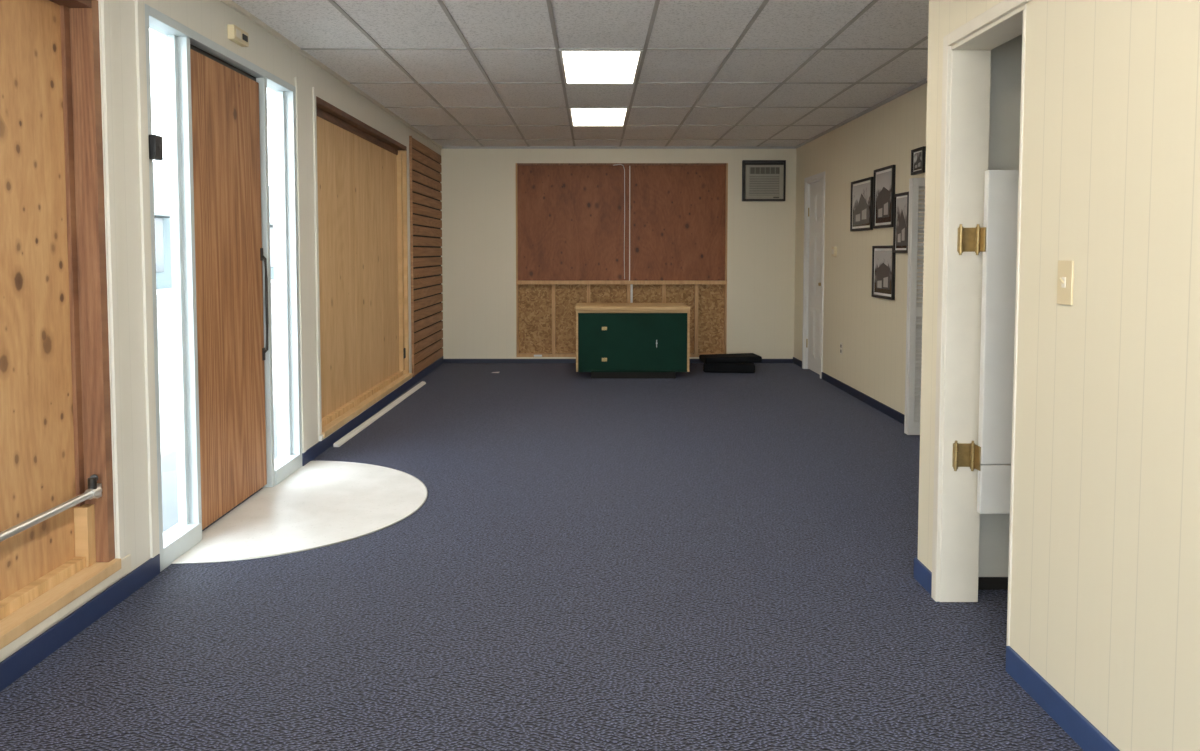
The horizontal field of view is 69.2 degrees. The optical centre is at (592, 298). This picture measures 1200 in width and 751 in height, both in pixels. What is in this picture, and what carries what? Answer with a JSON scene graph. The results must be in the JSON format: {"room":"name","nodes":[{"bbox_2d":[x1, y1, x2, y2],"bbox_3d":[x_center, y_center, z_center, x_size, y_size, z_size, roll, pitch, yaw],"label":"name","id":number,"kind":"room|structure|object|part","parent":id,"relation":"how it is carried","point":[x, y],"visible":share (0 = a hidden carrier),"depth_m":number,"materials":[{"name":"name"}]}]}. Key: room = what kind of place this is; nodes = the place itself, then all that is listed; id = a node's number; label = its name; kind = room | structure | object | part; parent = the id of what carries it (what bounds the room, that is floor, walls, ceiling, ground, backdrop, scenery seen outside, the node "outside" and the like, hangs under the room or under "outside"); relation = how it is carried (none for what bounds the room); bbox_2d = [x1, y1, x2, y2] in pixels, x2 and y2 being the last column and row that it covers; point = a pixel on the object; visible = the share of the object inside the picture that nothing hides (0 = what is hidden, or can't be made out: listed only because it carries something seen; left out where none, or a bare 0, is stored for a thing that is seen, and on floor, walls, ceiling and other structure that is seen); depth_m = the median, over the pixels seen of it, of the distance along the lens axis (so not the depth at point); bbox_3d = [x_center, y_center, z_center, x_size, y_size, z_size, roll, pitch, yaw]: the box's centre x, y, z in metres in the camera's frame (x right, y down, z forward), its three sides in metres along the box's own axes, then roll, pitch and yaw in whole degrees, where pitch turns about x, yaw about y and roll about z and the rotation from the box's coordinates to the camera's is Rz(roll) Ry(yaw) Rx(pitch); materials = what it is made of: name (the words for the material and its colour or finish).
{"room":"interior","nodes":[
{"label":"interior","id":0,"kind":"room"},
{"bbox_2d":[0,0,441,661],"bbox_3d":[-1.905,-0.173,4.057,0.150,2.608,12.920,0,3,0],"label":"wall","id":1,"kind":"structure","parent":0,"point":[210,19],"depth_m":3.86,"materials":[{"name":"beige paint"}]},
{"bbox_2d":[0,0,120,649],"bbox_3d":[-1.895,0.019,2.294,0.170,2.145,1.980,0,3,0],"label":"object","id":2,"kind":"structure","parent":1,"relation":"in","point":[55,406],"depth_m":3.10,"materials":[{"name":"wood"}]},
{"bbox_3d":[-1.864,0.750,2.341,0.047,0.088,1.875,0,3,0],"label":"pipe rail","id":3,"kind":"part","parent":2,"relation":"part of","materials":[{"name":"silver metal"}]},
{"bbox_2d":[0,554,131,659],"bbox_3d":[-1.822,1.093,2.342,0.016,0.065,2.160,0,3,0],"label":"trim","id":4,"kind":"structure","parent":1,"relation":"attached to","point":[126,567],"depth_m":3.00,"materials":[{"name":"beige paint"}]},
{"bbox_2d":[100,0,321,558],"bbox_3d":[-1.824,-0.148,4.530,0.012,2.334,2.493,0,3,0],"label":"trim","id":5,"kind":"structure","parent":1,"relation":"attached to","point":[106,5],"depth_m":3.51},
{"bbox_2d":[0,356,442,691],"bbox_3d":[-1.824,1.086,4.125,0.012,0.085,12.920,0,3,0],"label":"baseboard","id":6,"kind":"structure","parent":1,"relation":"attached to","point":[27,657],"depth_m":3.22,"materials":[{"name":"blue plastic"}]},
{"bbox_2d":[145,4,301,571],"bbox_3d":[-1.876,-0.073,4.498,0.108,2.360,1.810,0,3,0],"label":"door","id":7,"kind":"structure","parent":1,"relation":"in","point":[177,540],"depth_m":4.02,"materials":[{"name":"brown wood veneer"},{"name":"dark bronze"},{"name":"clear glass"}]},
{"bbox_2d":[149,135,162,160],"bbox_3d":[-1.808,-0.625,3.602,0.033,0.100,0.060,0,3,0],"label":"box","id":8,"kind":"object","parent":7,"relation":"attached to","point":[155,141],"visible":1,"depth_m":3.58,"materials":[{"name":"black plastic"}]},
{"bbox_2d":[190,49,266,529],"bbox_3d":[-1.867,-0.049,4.466,0.023,2.255,0.845,0,3,0],"label":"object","id":9,"kind":"structure","parent":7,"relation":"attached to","point":[224,101],"depth_m":4.40,"materials":[{"name":"brown wood"}]},
{"bbox_3d":[-1.841,0.032,4.877,0.038,0.630,0.027,0,3,0],"label":"door pull handle","id":10,"kind":"part","parent":7,"relation":"part of","materials":[{"name":"metal"}]},
{"bbox_2d":[227,25,248,46],"bbox_3d":[-1.810,-1.342,4.444,0.040,0.070,0.180,0,3,0],"label":"box","id":11,"kind":"object","parent":1,"relation":"attached to","point":[237,35],"visible":1,"depth_m":4.40,"materials":[{"name":"beige plastic"}]},
{"bbox_2d":[316,96,411,437],"bbox_3d":[-1.890,-0.279,7.195,0.180,2.280,2.840,0,3,0],"label":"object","id":12,"kind":"structure","parent":1,"relation":"in","point":[362,170],"depth_m":7.07,"materials":[{"name":"brown wood"}]},
{"bbox_2d":[403,348,405,357],"bbox_3d":[-1.859,0.537,8.582,0.009,0.100,0.060,0,3,0],"label":"wall vent plate","id":13,"kind":"object","parent":12,"relation":"attached to","point":[404,349],"visible":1,"depth_m":8.56,"materials":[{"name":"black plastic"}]},
{"bbox_2d":[319,379,409,440],"bbox_3d":[-1.820,0.853,7.257,0.020,0.037,2.920,0,3,0],"label":"trim","id":14,"kind":"structure","parent":1,"relation":"attached to","point":[321,438],"depth_m":6.29,"materials":[{"name":"white paint"}]},
{"bbox_2d":[409,136,442,376],"bbox_3d":[-1.817,-0.461,9.569,0.025,2.412,1.720,0,3,0],"label":"wall panel","id":15,"kind":"object","parent":1,"relation":"attached to","point":[425,177],"visible":0.98,"depth_m":9.38,"materials":[{"name":"brown wood"}]},
{"bbox_2d":[0,363,1083,750],"bbox_3d":[0.680,1.189,4.130,5.320,0.120,13.220,0,3,0],"label":"floor","id":16,"kind":"structure","parent":0,"point":[696,560],"depth_m":3.23,"materials":[{"name":"blue carpet"}]},
{"bbox_2d":[172,461,426,563],"bbox_3d":[-1.395,1.096,4.686,0.970,0.004,1.840,0,3,0],"label":"floor","id":17,"kind":"structure","parent":16,"relation":"on","point":[320,503],"depth_m":4.51,"materials":[{"name":"white tile"}]},
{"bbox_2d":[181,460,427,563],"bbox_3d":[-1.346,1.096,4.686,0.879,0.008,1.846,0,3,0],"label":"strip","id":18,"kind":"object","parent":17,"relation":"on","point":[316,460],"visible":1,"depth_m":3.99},
{"bbox_2d":[333,381,425,446],"bbox_3d":[-1.752,0.935,7.461,0.040,0.024,2.900,0,3,1],"label":"strip","id":19,"kind":"object","parent":16,"relation":"on","point":[390,406],"visible":1,"depth_m":7.01,"materials":[{"name":"white paint"}]},
{"bbox_2d":[575,303,689,378],"bbox_3d":[0.420,0.451,9.531,1.210,0.770,0.715,0,3,0],"label":"base cabinet","id":20,"kind":"object","parent":16,"relation":"on","point":[614,340],"visible":1,"depth_m":9.19,"materials":[{"name":"green wood"}]},
{"bbox_2d":[699,353,761,372],"bbox_3d":[1.558,0.728,9.855,0.678,0.178,0.458,0,3,0],"label":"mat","id":21,"kind":"object","parent":16,"relation":"on","point":[737,362],"visible":1,"depth_m":9.70,"materials":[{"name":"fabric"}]},
{"bbox_2d":[917,0,1199,750],"bbox_3d":[1.410,0.015,0.567,0.140,2.608,5.930,0,3,0],"label":"wall partition","id":22,"kind":"structure","parent":16,"relation":"on","point":[1105,572],"depth_m":2.27,"materials":[{"name":"beige paint"}]},
{"bbox_2d":[1057,260,1073,304],"bbox_3d":[1.330,-0.046,2.464,0.020,0.125,0.075,0,3,0],"label":"light switch","id":23,"kind":"object","parent":22,"relation":"attached to","point":[1065,275],"visible":1,"depth_m":2.46,"materials":[{"name":"beige plastic"}]},
{"bbox_2d":[232,0,928,145],"bbox_3d":[0.680,-1.550,3.982,5.320,0.150,13.220,0,3,0],"label":"ceiling","id":24,"kind":"structure","parent":0,"point":[306,23],"depth_m":5.73,"materials":[{"name":"tile"}]},
{"bbox_2d":[569,108,628,125],"bbox_3d":[0.051,-1.692,8.116,0.523,0.011,1.068,0,3,0],"label":"recessed light","id":25,"kind":"object","parent":24,"relation":"in","point":[579,116],"visible":1,"depth_m":8.05,"materials":[{"name":"white plastic"}]},
{"bbox_2d":[559,50,642,83],"bbox_3d":[0.051,-1.574,5.939,0.523,0.011,1.068,0,3,0],"label":"recessed light","id":26,"kind":"object","parent":24,"relation":"in","point":[578,66],"visible":1,"depth_m":5.88,"materials":[{"name":"white plastic"}]},
{"bbox_2d":[301,0,927,146],"bbox_3d":[0.305,-1.471,3.976,4.230,0.006,12.900,0,3,0],"label":"grid","id":27,"kind":"object","parent":24,"relation":"attached to","point":[549,5],"depth_m":6.37,"materials":[{"name":"grey metal"}]},
{"bbox_2d":[441,149,795,358],"bbox_3d":[0.305,-0.526,10.582,4.570,2.608,0.150,0,3,0],"label":"wall","id":28,"kind":"structure","parent":0,"point":[478,191],"depth_m":10.50,"materials":[{"name":"beige paint"}]},
{"bbox_2d":[443,359,792,362],"bbox_3d":[0.305,0.755,10.570,4.246,0.050,0.012,0,3,0],"label":"baseboard","id":29,"kind":"structure","parent":28,"relation":"attached to","point":[444,360],"depth_m":10.57,"materials":[{"name":"blue plastic"}]},
{"bbox_2d":[516,163,727,356],"bbox_3d":[0.345,-0.460,10.550,2.550,2.340,0.120,0,3,0],"label":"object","id":30,"kind":"structure","parent":28,"relation":"in","point":[570,216],"depth_m":10.53,"materials":[{"name":"brown wood"}]},
{"bbox_2d":[616,164,624,278],"bbox_3d":[0.312,-0.926,10.460,0.144,1.379,0.009,0,3,0],"label":"cable","id":31,"kind":"object","parent":30,"relation":"attached to","point":[616,164],"visible":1,"depth_m":10.46,"materials":[{"name":"plastic"}]},
{"bbox_2d":[742,160,785,200],"bbox_3d":[2.045,-1.412,10.412,0.510,0.485,0.092,0,3,0],"label":"air conditioner","id":32,"kind":"object","parent":28,"relation":"attached to","point":[762,180],"visible":1,"depth_m":10.38,"materials":[{"name":"beige plastic"}]},
{"bbox_2d":[794,83,926,414],"bbox_3d":[2.500,-0.173,4.057,0.120,2.608,12.920,0,3,0],"label":"wall","id":33,"kind":"structure","parent":0,"point":[871,331],"depth_m":7.94,"materials":[{"name":"beige paint"}]},
{"bbox_2d":[802,172,824,378],"bbox_3d":[2.490,-0.264,9.610,0.140,2.190,0.840,0,3,0],"label":"door","id":34,"kind":"structure","parent":33,"relation":"in","point":[814,191],"depth_m":9.70,"materials":[{"name":"white paint"}]},
{"bbox_2d":[840,342,842,354],"bbox_3d":[2.436,0.490,8.539,0.009,0.120,0.080,0,3,0],"label":"wall outlet","id":35,"kind":"object","parent":33,"relation":"attached to","point":[841,343],"visible":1,"depth_m":8.52,"materials":[{"name":"beige paint"}]},
{"bbox_2d":[793,357,904,423],"bbox_3d":[2.434,0.854,8.508,0.012,0.075,4.140,0,3,0],"label":"baseboard","id":36,"kind":"structure","parent":33,"relation":"attached to","point":[881,407],"depth_m":7.84,"materials":[{"name":"blue plastic"}]},
{"bbox_2d":[850,177,873,230],"bbox_3d":[2.428,-0.846,7.866,0.023,0.460,0.600,0,3,0],"label":"framed photograph","id":37,"kind":"object","parent":33,"relation":"attached to","point":[861,207],"visible":0.99,"depth_m":7.83,"materials":[{"name":"black plastic"}]},
{"bbox_2d":[871,245,895,299],"bbox_3d":[2.428,-0.223,7.279,0.023,0.440,0.520,0,3,0],"label":"framed photograph","id":38,"kind":"object","parent":33,"relation":"attached to","point":[883,257],"visible":1,"depth_m":7.26,"materials":[{"name":"black plastic"}]},
{"bbox_2d":[873,165,895,227],"bbox_3d":[2.428,-0.844,7.265,0.023,0.500,0.480,0,3,0],"label":"framed photograph","id":39,"kind":"object","parent":33,"relation":"attached to","point":[884,178],"visible":1,"depth_m":7.24,"materials":[{"name":"black paper"}]},
{"bbox_2d":[893,192,908,252],"bbox_3d":[2.428,-0.595,6.838,0.023,0.470,0.320,0,3,0],"label":"framed photograph","id":40,"kind":"object","parent":33,"relation":"attached to","point":[901,200],"visible":0.84,"depth_m":6.84,"materials":[{"name":"black plastic"}]},
{"bbox_2d":[904,178,924,434],"bbox_3d":[2.460,0.062,6.344,0.320,1.868,0.073,0,3,0],"label":"door","id":41,"kind":"structure","parent":33,"relation":"in","point":[916,185],"depth_m":6.32,"materials":[{"name":"white paint"}]},
{"bbox_2d":[911,146,925,174],"bbox_3d":[2.428,-1.027,6.494,0.023,0.190,0.240,0,3,0],"label":"framed photograph","id":42,"kind":"object","parent":33,"relation":"attached to","point":[918,155],"visible":1,"depth_m":6.48,"materials":[{"name":"black plastic"}]},
{"bbox_2d":[978,34,1021,576],"bbox_3d":[1.960,-0.090,2.514,0.960,2.608,2.030,0,3,0],"label":"wall","id":43,"kind":"structure","parent":0,"point":[1006,59],"depth_m":3.39,"materials":[{"name":"grey paint"}]},
{"bbox_2d":[221,0,926,148],"bbox_3d":[0.305,-1.463,3.987,4.270,0.025,12.920,0,3,0],"label":"trim","id":44,"kind":"structure","parent":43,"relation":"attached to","point":[232,4],"depth_m":8.24,"materials":[{"name":"beige paint"}]},
{"bbox_2d":[931,0,1030,645],"bbox_3d":[1.403,0.107,3.028,0.162,2.160,0.635,0,3,0],"label":"trim","id":45,"kind":"structure","parent":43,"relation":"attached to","point":[966,76],"depth_m":3.29,"materials":[{"name":"beige paint"}]},
{"bbox_2d":[952,441,980,470],"bbox_3d":[1.411,0.598,3.289,0.081,0.116,0.064,0,3,0],"label":"brass spring hinge","id":46,"kind":"object","parent":45,"relation":"attached to","point":[964,454],"visible":1,"depth_m":3.30,"materials":[{"name":"gold metal"}]},
{"bbox_2d":[957,224,985,254],"bbox_3d":[1.411,-0.221,3.245,0.081,0.116,0.064,0,3,0],"label":"brass spring hinge","id":47,"kind":"object","parent":45,"relation":"attached to","point":[968,239],"visible":1,"depth_m":3.26,"materials":[{"name":"gold metal"}]},
{"bbox_2d":[977,170,1018,513],"bbox_3d":[1.736,0.168,3.246,0.568,1.285,0.035,0,3,0],"label":"door","id":48,"kind":"structure","parent":43,"relation":"in","point":[1000,221],"depth_m":3.23,"materials":[{"name":"white paint"}]},
{"bbox_2d":[913,558,1119,750],"bbox_3d":[1.884,1.275,0.641,1.112,0.085,5.942,0,3,0],"label":"baseboard","id":49,"kind":"structure","parent":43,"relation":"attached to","point":[1085,734],"depth_m":2.56,"materials":[{"name":"blue plastic"}]},
{"label":"outside","id":50,"kind":"structure","parent":0,"visible":0},
{"bbox_2d":[156,279,277,532],"bbox_3d":[-10.000,0.538,17.555,40.000,0.230,85.000,0,3,0],"label":"ground","id":51,"kind":"structure","parent":50,"point":[164,296],"depth_m":7.86,"materials":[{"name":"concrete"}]},
{"bbox_2d":[153,162,273,288],"bbox_3d":[-16.000,-2.018,19.920,2.000,4.620,80.000,0,3,0],"label":"facade","id":52,"kind":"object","parent":51,"relation":"on","point":[160,171],"visible":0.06,"depth_m":32.35,"materials":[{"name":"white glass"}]}
]}

